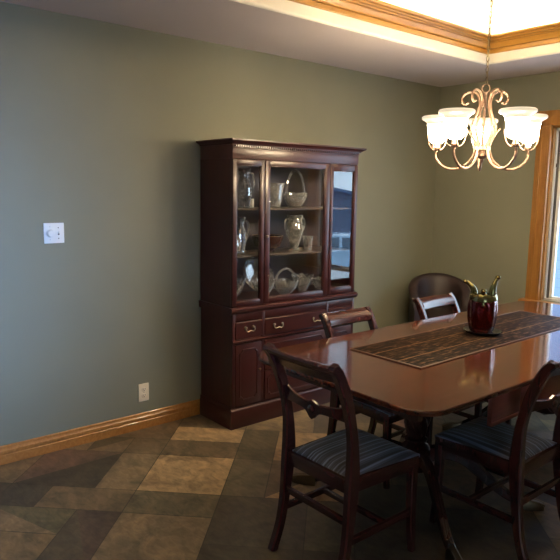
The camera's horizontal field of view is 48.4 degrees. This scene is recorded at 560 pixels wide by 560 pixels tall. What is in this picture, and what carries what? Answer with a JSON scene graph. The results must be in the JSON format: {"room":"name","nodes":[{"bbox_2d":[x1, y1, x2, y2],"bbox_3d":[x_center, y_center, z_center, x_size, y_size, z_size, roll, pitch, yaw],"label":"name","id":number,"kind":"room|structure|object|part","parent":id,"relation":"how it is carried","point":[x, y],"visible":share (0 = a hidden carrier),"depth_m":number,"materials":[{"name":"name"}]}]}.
{"room":"dining room","nodes":[
{"label":"dining room","id":0,"kind":"room"},
{"bbox_2d":[0,1,439,445],"bbox_3d":[-1.182,-0.411,3.622,6.918,3.100,0.120,-6,11,-40],"label":"wall","id":1,"kind":"structure","parent":0,"point":[101,122],"depth_m":3.80,"materials":[{"name":"green paint"}]},
{"bbox_2d":[43,223,63,243],"bbox_3d":[-1.259,-0.261,3.479,0.114,0.114,0.032,-6,11,-40],"label":"dimmer switch","id":2,"kind":"object","parent":1,"relation":"attached to","point":[53,232],"visible":1,"depth_m":3.48,"materials":[{"name":"white plastic"}]},
{"bbox_3d":[-1.275,-0.259,3.462,0.048,0.048,0.027,-6,11,-40],"label":"dimmer knob","id":3,"kind":"part","parent":2,"relation":"part of","materials":[{"name":"white plastic"}]},
{"bbox_2d":[0,399,199,464],"bbox_3d":[-1.159,0.931,3.764,6.678,0.103,0.018,-6,11,-40],"label":"baseboard","id":4,"kind":"structure","parent":1,"relation":"attached to","point":[25,449],"depth_m":3.78,"materials":[{"name":"brown wood"}]},
{"bbox_2d":[138,383,148,401],"bbox_3d":[-0.871,0.718,3.980,0.072,0.116,0.010,-6,11,-40],"label":"power outlet","id":5,"kind":"object","parent":1,"relation":"attached to","point":[143,388],"visible":1,"depth_m":3.98,"materials":[{"name":"beige plastic"}]},
{"bbox_2d":[0,402,559,559],"bbox_3d":[0.472,1.363,1.860,6.678,0.150,5.100,-6,11,-40],"label":"floor","id":6,"kind":"structure","parent":0,"point":[195,487],"depth_m":3.04,"materials":[{"name":"tile"}]},
{"bbox_2d":[196,138,366,429],"bbox_3d":[0.025,-0.007,4.340,1.174,1.832,0.399,-6,11,-40],"label":"china cabinet","id":7,"kind":"object","parent":6,"relation":"on","point":[238,390],"visible":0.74,"depth_m":4.16,"materials":[{"name":"brown wood"}]},
{"bbox_2d":[237,235,240,252],"bbox_3d":[-0.314,-0.222,3.993,0.133,0.125,0.137,-6,11,-40],"label":"bowl","id":8,"kind":"object","parent":7,"relation":"on","point":[239,239],"visible":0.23,"depth_m":3.97,"materials":[{"name":"clear glass"}]},
{"bbox_2d":[237,283,241,295],"bbox_3d":[-0.318,0.077,4.044,0.158,0.106,0.156,-6,11,-40],"label":"crystal bowl","id":9,"kind":"object","parent":7,"relation":"in","point":[239,287],"visible":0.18,"depth_m":4.05,"materials":[{"name":"clear glass"}]},
{"bbox_2d":[237,275,246,296],"bbox_3d":[-0.305,0.041,4.188,0.171,0.137,0.169,-6,11,-40],"label":"crystal bowl","id":10,"kind":"object","parent":7,"relation":"in","point":[244,277],"visible":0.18,"depth_m":4.17,"materials":[{"name":"clear glass"}]},
{"bbox_2d":[237,217,249,253],"bbox_3d":[-0.257,-0.296,4.114,0.118,0.238,0.094,0,8,-7],"label":"decanter","id":11,"kind":"object","parent":7,"relation":"on","point":[244,245],"visible":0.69,"depth_m":4.11,"materials":[{"name":"clear glass"}]},
{"bbox_2d":[237,168,254,207],"bbox_3d":[-0.221,-0.594,4.031,0.127,0.253,0.102,0,8,-7],"label":"pitcher","id":12,"kind":"object","parent":7,"relation":"on","point":[238,169],"visible":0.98,"depth_m":4.01,"materials":[{"name":"clear glass"}]},
{"bbox_3d":[-0.204,-0.291,3.904,0.245,0.915,0.026,-6,11,-40],"label":"glass door","id":13,"kind":"part","parent":7,"relation":"part of","materials":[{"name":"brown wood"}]},
{"bbox_3d":[-0.210,0.607,4.037,0.208,0.408,0.022,-6,11,-40],"label":"door","id":14,"kind":"part","parent":7,"relation":"part of","materials":[{"name":"brown wood"}]},
{"bbox_3d":[-0.205,0.316,3.994,0.208,0.109,0.022,-6,11,-40],"label":"drawer","id":15,"kind":"part","parent":7,"relation":"part of","materials":[{"name":"brown wood"}]},
{"bbox_3d":[-0.192,0.312,3.978,0.084,0.040,0.027,-6,11,-40],"label":"handle","id":16,"kind":"part","parent":7,"relation":"part of","materials":[{"name":"gold metal"}]},
{"bbox_2d":[248,199,253,207],"bbox_3d":[-0.193,-0.513,4.156,0.038,0.058,0.038,-6,11,-40],"label":"votive candle","id":17,"kind":"object","parent":7,"relation":"on","point":[252,200],"visible":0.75,"depth_m":4.14,"materials":[{"name":"white wax"}]},
{"bbox_2d":[252,279,275,293],"bbox_3d":[-0.111,0.055,4.197,0.165,0.112,0.165,-6,11,-40],"label":"crystal bowl","id":18,"kind":"object","parent":7,"relation":"in","point":[253,281],"visible":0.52,"depth_m":4.17,"materials":[{"name":"clear glass"}]},
{"bbox_2d":[252,234,282,251],"bbox_3d":[-0.086,-0.250,4.249,0.216,0.113,0.216,-6,11,-40],"label":"bowl","id":19,"kind":"object","parent":7,"relation":"on","point":[275,239],"visible":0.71,"depth_m":4.18,"materials":[{"name":"red"}]},
{"bbox_2d":[270,183,284,207],"bbox_3d":[-0.044,-0.574,4.220,0.160,0.165,0.160,-6,11,-40],"label":"crystal vase","id":20,"kind":"object","parent":7,"relation":"on","point":[282,184],"visible":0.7,"depth_m":4.20,"materials":[{"name":"clear glass"}]},
{"bbox_3d":[0.016,0.133,4.369,1.138,0.043,0.378,-6,11,-40],"label":"waist moulding","id":21,"kind":"part","parent":7,"relation":"part of","materials":[{"name":"brown wood"}]},
{"bbox_3d":[-0.094,-0.378,4.436,1.066,0.925,0.010,-6,11,-40],"label":"panel","id":22,"kind":"part","parent":7,"relation":"part of","materials":[{"name":"grey"}]},
{"bbox_3d":[0.040,-0.890,4.212,1.174,0.046,0.399,-6,11,-40],"label":"cornice","id":23,"kind":"part","parent":7,"relation":"part of","materials":[{"name":"brown wood"}]},
{"bbox_2d":[273,268,297,293],"bbox_3d":[0.037,0.004,4.321,0.186,0.182,0.183,-6,11,-40],"label":"basket","id":24,"kind":"object","parent":7,"relation":"on","point":[296,281],"visible":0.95,"depth_m":4.30,"materials":[{"name":"clear glass"}]},
{"bbox_3d":[0.102,0.677,4.312,0.550,0.200,0.024,-6,11,-40],"label":"drawer","id":25,"kind":"part","parent":7,"relation":"part of","materials":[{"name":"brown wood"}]},
{"bbox_3d":[0.123,0.355,4.268,1.102,0.020,0.019,-6,11,-40],"label":"drawer moulding","id":26,"kind":"part","parent":7,"relation":"part of","materials":[{"name":"brown wood"}]},
{"bbox_3d":[0.114,0.475,4.294,1.102,0.615,0.018,-6,11,-40],"label":"frame","id":27,"kind":"part","parent":7,"relation":"part of","materials":[{"name":"brown wood"}]},
{"bbox_2d":[237,246,349,258],"bbox_3d":[0.008,-0.198,4.337,1.046,0.011,0.315,-6,11,-40],"label":"shelf","id":28,"kind":"object","parent":7,"relation":"attached to","point":[250,251],"depth_m":4.35,"materials":[{"name":"brown wood"}]},
{"bbox_2d":[237,206,350,210],"bbox_3d":[0.013,-0.495,4.294,1.046,0.011,0.315,-6,11,-40],"label":"shelf","id":29,"kind":"object","parent":7,"relation":"attached to","point":[256,208],"depth_m":4.37,"materials":[{"name":"brown wood"}]},
{"bbox_2d":[284,215,304,250],"bbox_3d":[0.103,-0.331,4.357,0.148,0.248,0.129,1,8,0],"label":"vase","id":30,"kind":"object","parent":7,"relation":"on","point":[288,216],"visible":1,"depth_m":4.35,"materials":[{"name":"clear glass"}]},
{"bbox_3d":[0.106,0.472,4.282,0.550,0.203,0.024,-6,11,-40],"label":"drawer","id":31,"kind":"part","parent":7,"relation":"part of","materials":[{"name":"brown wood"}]},
{"bbox_2d":[283,169,307,207],"bbox_3d":[0.106,-0.638,4.337,0.180,0.262,0.172,-6,11,-40],"label":"basket","id":32,"kind":"object","parent":7,"relation":"on","point":[284,193],"visible":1,"depth_m":4.33,"materials":[{"name":"clear glass"}]},
{"bbox_3d":[0.107,-0.684,4.330,0.180,0.168,0.015,-6,11,-40],"label":"handle","id":33,"kind":"part","parent":32,"relation":"part of","materials":[{"name":"clear glass"}]},
{"bbox_3d":[0.113,0.284,4.250,0.550,0.109,0.036,-6,11,-40],"label":"drawer","id":34,"kind":"part","parent":7,"relation":"part of","materials":[{"name":"brown wood"}]},
{"bbox_3d":[0.142,-0.850,4.089,1.104,0.019,0.013,-6,11,-40],"label":"dentil moulding","id":35,"kind":"part","parent":7,"relation":"part of","materials":[{"name":"brown wood"}]},
{"bbox_3d":[0.115,-0.325,4.169,0.572,0.915,0.026,-6,11,-40],"label":"glass door","id":36,"kind":"part","parent":7,"relation":"part of","materials":[{"name":"brown wood"}]},
{"bbox_2d":[292,273,313,290],"bbox_3d":[0.161,0.017,4.461,0.160,0.120,0.160,0,8,-5],"label":"crystal bowl","id":37,"kind":"object","parent":7,"relation":"in","point":[310,277],"visible":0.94,"depth_m":4.45,"materials":[{"name":"clear glass"}]},
{"bbox_3d":[0.432,0.249,4.525,0.236,0.109,0.022,-6,11,-40],"label":"drawer","id":38,"kind":"part","parent":7,"relation":"part of","materials":[{"name":"brown wood"}]},
{"bbox_3d":[0.427,0.540,4.567,0.236,0.408,0.022,-6,11,-40],"label":"door","id":39,"kind":"part","parent":7,"relation":"part of","materials":[{"name":"brown wood"}]},
{"bbox_3d":[0.442,-0.359,4.442,0.268,0.915,0.026,-6,11,-40],"label":"glass door","id":40,"kind":"part","parent":7,"relation":"part of","materials":[{"name":"brown wood"}]},
{"bbox_2d":[263,342,419,559],"bbox_3d":[0.254,0.716,2.597,0.556,0.924,0.419,-6,11,-40],"label":"dining chair","id":41,"kind":"object","parent":6,"relation":"on","point":[350,460],"visible":1,"depth_m":2.53,"materials":[{"name":"wood"}]},
{"bbox_3d":[-0.006,0.708,2.625,0.167,0.924,0.041,-6,11,-40],"label":"post","id":42,"kind":"part","parent":41,"relation":"part of","materials":[{"name":"brown wood"}]},
{"bbox_3d":[0.083,0.325,2.390,0.092,0.075,0.352,-6,11,-40],"label":"crest rail","id":43,"kind":"part","parent":41,"relation":"part of","materials":[{"name":"brown wood"}]},
{"bbox_3d":[0.137,0.502,2.463,0.038,0.096,0.352,-6,11,-40],"label":"rail","id":44,"kind":"part","parent":41,"relation":"part of","materials":[{"name":"brown wood"}]},
{"bbox_3d":[0.237,0.753,2.339,0.167,0.924,0.041,-6,11,-40],"label":"post","id":45,"kind":"part","parent":41,"relation":"part of","materials":[{"name":"brown wood"}]},
{"bbox_3d":[0.301,0.759,2.644,0.410,0.058,0.400,-6,11,-40],"label":"seat frame","id":46,"kind":"part","parent":41,"relation":"part of","materials":[{"name":"brown wood"}]},
{"bbox_2d":[292,429,419,476],"bbox_3d":[0.310,0.720,2.646,0.396,0.042,0.396,-6,11,-40],"label":"seat cushion","id":47,"kind":"object","parent":41,"relation":"on","point":[325,456],"depth_m":2.57,"materials":[{"name":"fabric"}]},
{"bbox_3d":[0.560,0.971,2.658,0.050,0.402,0.036,-6,11,-40],"label":"leg","id":48,"kind":"part","parent":41,"relation":"part of","materials":[{"name":"brown wood"}]},
{"bbox_2d":[319,306,432,488],"bbox_3d":[0.531,0.623,3.503,0.406,0.854,0.556,-6,11,-40],"label":"dining chair","id":49,"kind":"object","parent":6,"relation":"on","point":[337,318],"visible":0.4,"depth_m":3.49,"materials":[{"name":"brown wood"}]},
{"bbox_3d":[0.275,0.616,3.523,0.040,0.854,0.167,-6,11,-40],"label":"post","id":50,"kind":"part","parent":49,"relation":"part of","materials":[{"name":"brown wood"}]},
{"bbox_3d":[0.388,0.216,3.624,0.341,0.069,0.092,-6,11,-40],"label":"crest rail","id":51,"kind":"part","parent":49,"relation":"part of","materials":[{"name":"brown wood"}]},
{"bbox_3d":[0.555,0.587,3.757,0.040,0.854,0.167,-6,11,-40],"label":"post","id":52,"kind":"part","parent":49,"relation":"part of","materials":[{"name":"brown wood"}]},
{"bbox_3d":[0.571,0.675,3.462,0.388,0.054,0.410,-6,11,-40],"label":"seat frame","id":53,"kind":"part","parent":49,"relation":"part of","materials":[{"name":"brown wood"}]},
{"bbox_2d":[353,399,395,416],"bbox_3d":[0.579,0.641,3.449,0.384,0.039,0.396,-6,11,-40],"label":"seat cushion","id":54,"kind":"object","parent":49,"relation":"on","point":[378,412],"depth_m":3.27,"materials":[{"name":"fabric"}]},
{"bbox_3d":[0.555,0.902,3.233,0.035,0.372,0.050,-6,11,-40],"label":"leg","id":55,"kind":"part","parent":49,"relation":"part of","materials":[{"name":"brown wood"}]},
{"bbox_3d":[0.825,0.874,3.459,0.035,0.372,0.050,-6,11,-40],"label":"leg","id":56,"kind":"part","parent":49,"relation":"part of","materials":[{"name":"brown wood"}]},
{"bbox_2d":[258,301,559,559],"bbox_3d":[1.178,0.684,3.496,2.615,0.745,1.062,-6,11,-40],"label":"dining table","id":57,"kind":"object","parent":6,"relation":"on","point":[502,376],"visible":0.61,"depth_m":2.83,"materials":[{"name":"brown wood"}]},
{"bbox_3d":[1.183,0.372,3.450,2.375,0.066,0.800,-6,11,-40],"label":"under frame","id":58,"kind":"part","parent":57,"relation":"part of","materials":[{"name":"brown wood"}]},
{"bbox_2d":[350,310,559,368],"bbox_3d":[1.128,0.303,3.504,1.678,0.005,0.434,-6,11,-40],"label":"table runner","id":59,"kind":"object","parent":57,"relation":"on","point":[421,350],"visible":0.99,"depth_m":3.31,"materials":[{"name":"brown fabric"}]},
{"bbox_2d":[463,326,501,335],"bbox_3d":[1.141,0.290,3.510,0.195,0.020,0.206,-6,11,-40],"label":"dish","id":60,"kind":"object","parent":59,"relation":"on","point":[495,332],"visible":0.62,"depth_m":3.45,"materials":[{"name":"black ceramic"}]},
{"bbox_2d":[463,275,500,332],"bbox_3d":[1.135,0.131,3.484,0.192,0.317,0.168,0,8,-7],"label":"vase","id":61,"kind":"object","parent":60,"relation":"on","point":[482,308],"visible":1,"depth_m":3.44,"materials":[{"name":"red ceramic"}]},
{"bbox_3d":[1.081,0.063,3.511,0.097,0.132,0.056,7,10,38],"label":"stem","id":62,"kind":"part","parent":61,"relation":"part of","materials":[{"name":"green ceramic"}]},
{"bbox_3d":[1.124,0.093,3.429,0.058,0.098,0.074,0,8,-7],"label":"stem","id":63,"kind":"part","parent":61,"relation":"part of","materials":[{"name":"green ceramic"}]},
{"bbox_3d":[1.193,0.054,3.481,0.076,0.162,0.058,0,8,-7],"label":"stem","id":64,"kind":"part","parent":61,"relation":"part of","materials":[{"name":"green ceramic"}]},
{"bbox_2d":[409,273,470,321],"bbox_3d":[1.345,0.378,5.311,0.516,0.833,0.502,2,8,5],"label":"armchair","id":65,"kind":"object","parent":6,"relation":"on","point":[429,284],"visible":0.42,"depth_m":5.38,"materials":[{"name":"brown leather"}]},
{"bbox_2d":[413,293,510,424],"bbox_3d":[1.182,0.553,4.058,0.406,0.854,0.556,-6,11,-40],"label":"dining chair","id":66,"kind":"object","parent":6,"relation":"on","point":[422,304],"visible":0.27,"depth_m":4.08,"materials":[{"name":"brown wood"}]},
{"bbox_3d":[0.925,0.546,4.078,0.040,0.854,0.167,-6,11,-40],"label":"post","id":67,"kind":"part","parent":66,"relation":"part of","materials":[{"name":"brown wood"}]},
{"bbox_3d":[1.039,0.146,4.179,0.341,0.069,0.092,-6,11,-40],"label":"crest rail","id":68,"kind":"part","parent":66,"relation":"part of","materials":[{"name":"brown wood"}]},
{"bbox_3d":[1.206,0.517,4.312,0.040,0.854,0.167,-6,11,-40],"label":"post","id":69,"kind":"part","parent":66,"relation":"part of","materials":[{"name":"brown wood"}]},
{"bbox_3d":[1.206,0.832,3.788,0.035,0.372,0.050,-6,11,-40],"label":"leg","id":70,"kind":"part","parent":66,"relation":"part of","materials":[{"name":"brown wood"}]},
{"bbox_2d":[429,360,559,559],"bbox_3d":[1.038,0.714,2.781,0.419,0.901,0.556,-6,11,-40],"label":"dining chair","id":71,"kind":"object","parent":6,"relation":"on","point":[510,452],"visible":0.93,"depth_m":2.70,"materials":[{"name":"brown wood"}]},
{"bbox_3d":[0.732,0.945,2.892,0.036,0.392,0.050,-6,11,-40],"label":"leg","id":72,"kind":"part","parent":71,"relation":"part of","materials":[{"name":"brown wood"}]},
{"bbox_3d":[1.011,0.916,3.124,0.036,0.392,0.050,-6,11,-40],"label":"leg","id":73,"kind":"part","parent":71,"relation":"part of","materials":[{"name":"brown wood"}]},
{"bbox_2d":[434,416,556,459],"bbox_3d":[0.990,0.714,2.838,0.396,0.041,0.396,-6,11,-40],"label":"seat cushion","id":74,"kind":"object","parent":71,"relation":"on","point":[477,439],"depth_m":2.77,"materials":[{"name":"fabric"}]},
{"bbox_3d":[0.997,0.753,2.835,0.400,0.056,0.410,-6,11,-40],"label":"seat frame","id":75,"kind":"part","parent":71,"relation":"part of","materials":[{"name":"brown wood"}]},
{"bbox_3d":[1.010,0.751,2.523,0.041,0.901,0.167,-6,11,-40],"label":"post","id":76,"kind":"part","parent":71,"relation":"part of","materials":[{"name":"brown wood"}]},
{"bbox_3d":[1.143,0.511,2.629,0.352,0.094,0.038,-6,11,-40],"label":"rail","id":77,"kind":"part","parent":71,"relation":"part of","materials":[{"name":"brown wood"}]},
{"bbox_3d":[1.194,0.342,2.547,0.352,0.073,0.092,-6,11,-40],"label":"crest rail","id":78,"kind":"part","parent":71,"relation":"part of","materials":[{"name":"brown wood"}]},
{"bbox_3d":[1.299,0.720,2.765,0.041,0.901,0.167,-6,11,-40],"label":"post","id":79,"kind":"part","parent":71,"relation":"part of","materials":[{"name":"brown wood"}]},
{"bbox_2d":[0,0,559,86],"bbox_3d":[0.517,-1.388,1.460,6.678,0.490,5.100,-6,11,-40],"label":"ceiling","id":80,"kind":"structure","parent":0,"point":[224,22],"depth_m":3.83,"materials":[{"name":"paint"}]},
{"bbox_2d":[230,0,559,64],"bbox_3d":[0.661,-1.471,2.576,3.843,0.341,1.932,-6,11,-40],"label":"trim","id":81,"kind":"structure","parent":80,"relation":"attached to","point":[549,12],"depth_m":4.15,"materials":[{"name":"beige paint"}]},
{"bbox_2d":[288,0,559,53],"bbox_3d":[0.660,-1.427,2.582,3.811,0.115,1.900,-6,11,-40],"label":"trim","id":82,"kind":"structure","parent":80,"relation":"attached to","point":[378,12],"depth_m":4.05,"materials":[{"name":"brown wood"}]},
{"bbox_2d":[431,71,559,304],"bbox_3d":[3.138,-0.362,3.771,0.120,3.100,5.220,-6,11,-40],"label":"wall","id":83,"kind":"structure","parent":0,"point":[482,220],"depth_m":5.28,"materials":[{"name":"green paint"}]},
{"bbox_2d":[518,110,559,304],"bbox_3d":[2.521,-0.445,4.443,0.195,1.591,1.554,-6,11,-40],"label":"window","id":84,"kind":"structure","parent":83,"relation":"in","point":[545,211],"depth_m":4.92,"materials":[{"name":"brown wood"}]},
{"bbox_3d":[2.482,0.292,4.528,0.125,0.106,1.554,-6,11,-40],"label":"sill","id":85,"kind":"part","parent":84,"relation":"part of","materials":[{"name":"brown wood"}]},
{"bbox_3d":[2.561,-0.437,4.479,0.080,1.353,1.238,-6,11,-40],"label":"frame","id":86,"kind":"part","parent":84,"relation":"part of","materials":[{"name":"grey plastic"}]},
{"bbox_3d":[2.569,-0.438,4.476,0.030,1.321,1.196,-6,11,-40],"label":"sash","id":87,"kind":"part","parent":84,"relation":"part of","materials":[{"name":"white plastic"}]},
{"bbox_2d":[447,0,555,14],"bbox_3d":[0.665,-1.714,2.541,3.835,0.150,1.924,-6,11,-40],"label":"ceiling","id":88,"kind":"structure","parent":0,"point":[499,6],"depth_m":4.22,"materials":[{"name":"beige paint"}]},
{"bbox_2d":[422,0,547,170],"bbox_3d":[1.093,-1.165,3.314,0.643,1.145,0.665,-6,11,-40],"label":"chandelier","id":89,"kind":"object","parent":88,"relation":"hanging from","point":[522,123],"visible":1,"depth_m":3.33,"materials":[{"name":"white glass"}]},
{"bbox_3d":[0.891,-0.824,3.515,0.116,0.102,0.116,-6,11,-40],"label":"lamp shade","id":90,"kind":"part","parent":89,"relation":"part of","materials":[{"name":"white glass"}]},
{"bbox_3d":[0.910,-0.780,3.222,0.116,0.102,0.116,-6,11,-40],"label":"lamp shade","id":91,"kind":"part","parent":89,"relation":"part of","materials":[{"name":"white glass"}]},
{"bbox_3d":[0.983,-0.824,3.456,0.244,0.426,0.014,6,10,32],"label":"arm","id":92,"kind":"part","parent":89,"relation":"part of","materials":[{"name":"orange metal"}]},
{"bbox_3d":[0.994,-0.800,3.289,0.244,0.426,0.014,-6,11,-39],"label":"arm","id":93,"kind":"part","parent":89,"relation":"part of","materials":[{"name":"orange metal"}]},
{"bbox_3d":[1.168,-0.835,3.624,0.116,0.102,0.116,-6,11,-40],"label":"lamp shade","id":94,"kind":"part","parent":89,"relation":"part of","materials":[{"name":"white glass"}]},
{"bbox_3d":[1.141,-0.831,3.518,0.014,0.426,0.244,3,9,14],"label":"arm","id":95,"kind":"part","parent":89,"relation":"part of","materials":[{"name":"orange metal"}]},
{"bbox_3d":[1.105,-0.825,3.378,0.080,0.376,0.080,-6,11,-40],"label":"stem","id":96,"kind":"part","parent":89,"relation":"part of","materials":[{"name":"orange metal"}]},
{"bbox_3d":[1.114,-1.376,3.298,0.014,0.654,0.014,2,8,5],"label":"chain","id":97,"kind":"part","parent":89,"relation":"part of","materials":[{"name":"brown metal"}]},
{"bbox_3d":[1.158,-0.791,3.247,0.014,0.426,0.244,-2,9,-21],"label":"arm","id":98,"kind":"part","parent":89,"relation":"part of","materials":[{"name":"orange metal"}]},
{"bbox_3d":[1.249,-0.810,3.389,0.244,0.426,0.014,0,8,-4],"label":"arm","id":99,"kind":"part","parent":89,"relation":"part of","materials":[{"name":"orange metal"}]},
{"bbox_3d":[1.198,-0.765,3.149,0.116,0.102,0.116,-6,11,-40],"label":"lamp shade","id":100,"kind":"part","parent":89,"relation":"part of","materials":[{"name":"white glass"}]},
{"bbox_3d":[1.357,-0.799,3.398,0.116,0.102,0.116,-6,11,-40],"label":"lamp shade","id":101,"kind":"part","parent":89,"relation":"part of","materials":[{"name":"white glass"}]},
{"label":"outside","id":102,"kind":"structure","parent":0,"visible":0},
{"bbox_3d":[25.783,0.355,19.972,55.082,0.150,70.000,-6,11,-40],"label":"ground","id":103,"kind":"structure","parent":102,"visible":0},
{"bbox_2d":[553,220,559,296],"bbox_3d":[4.585,-3.137,13.694,6.800,7.880,10.400,-6,11,-40],"label":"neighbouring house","id":104,"kind":"structure","parent":103,"relation":"on","point":[557,270],"depth_m":9.68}
]}

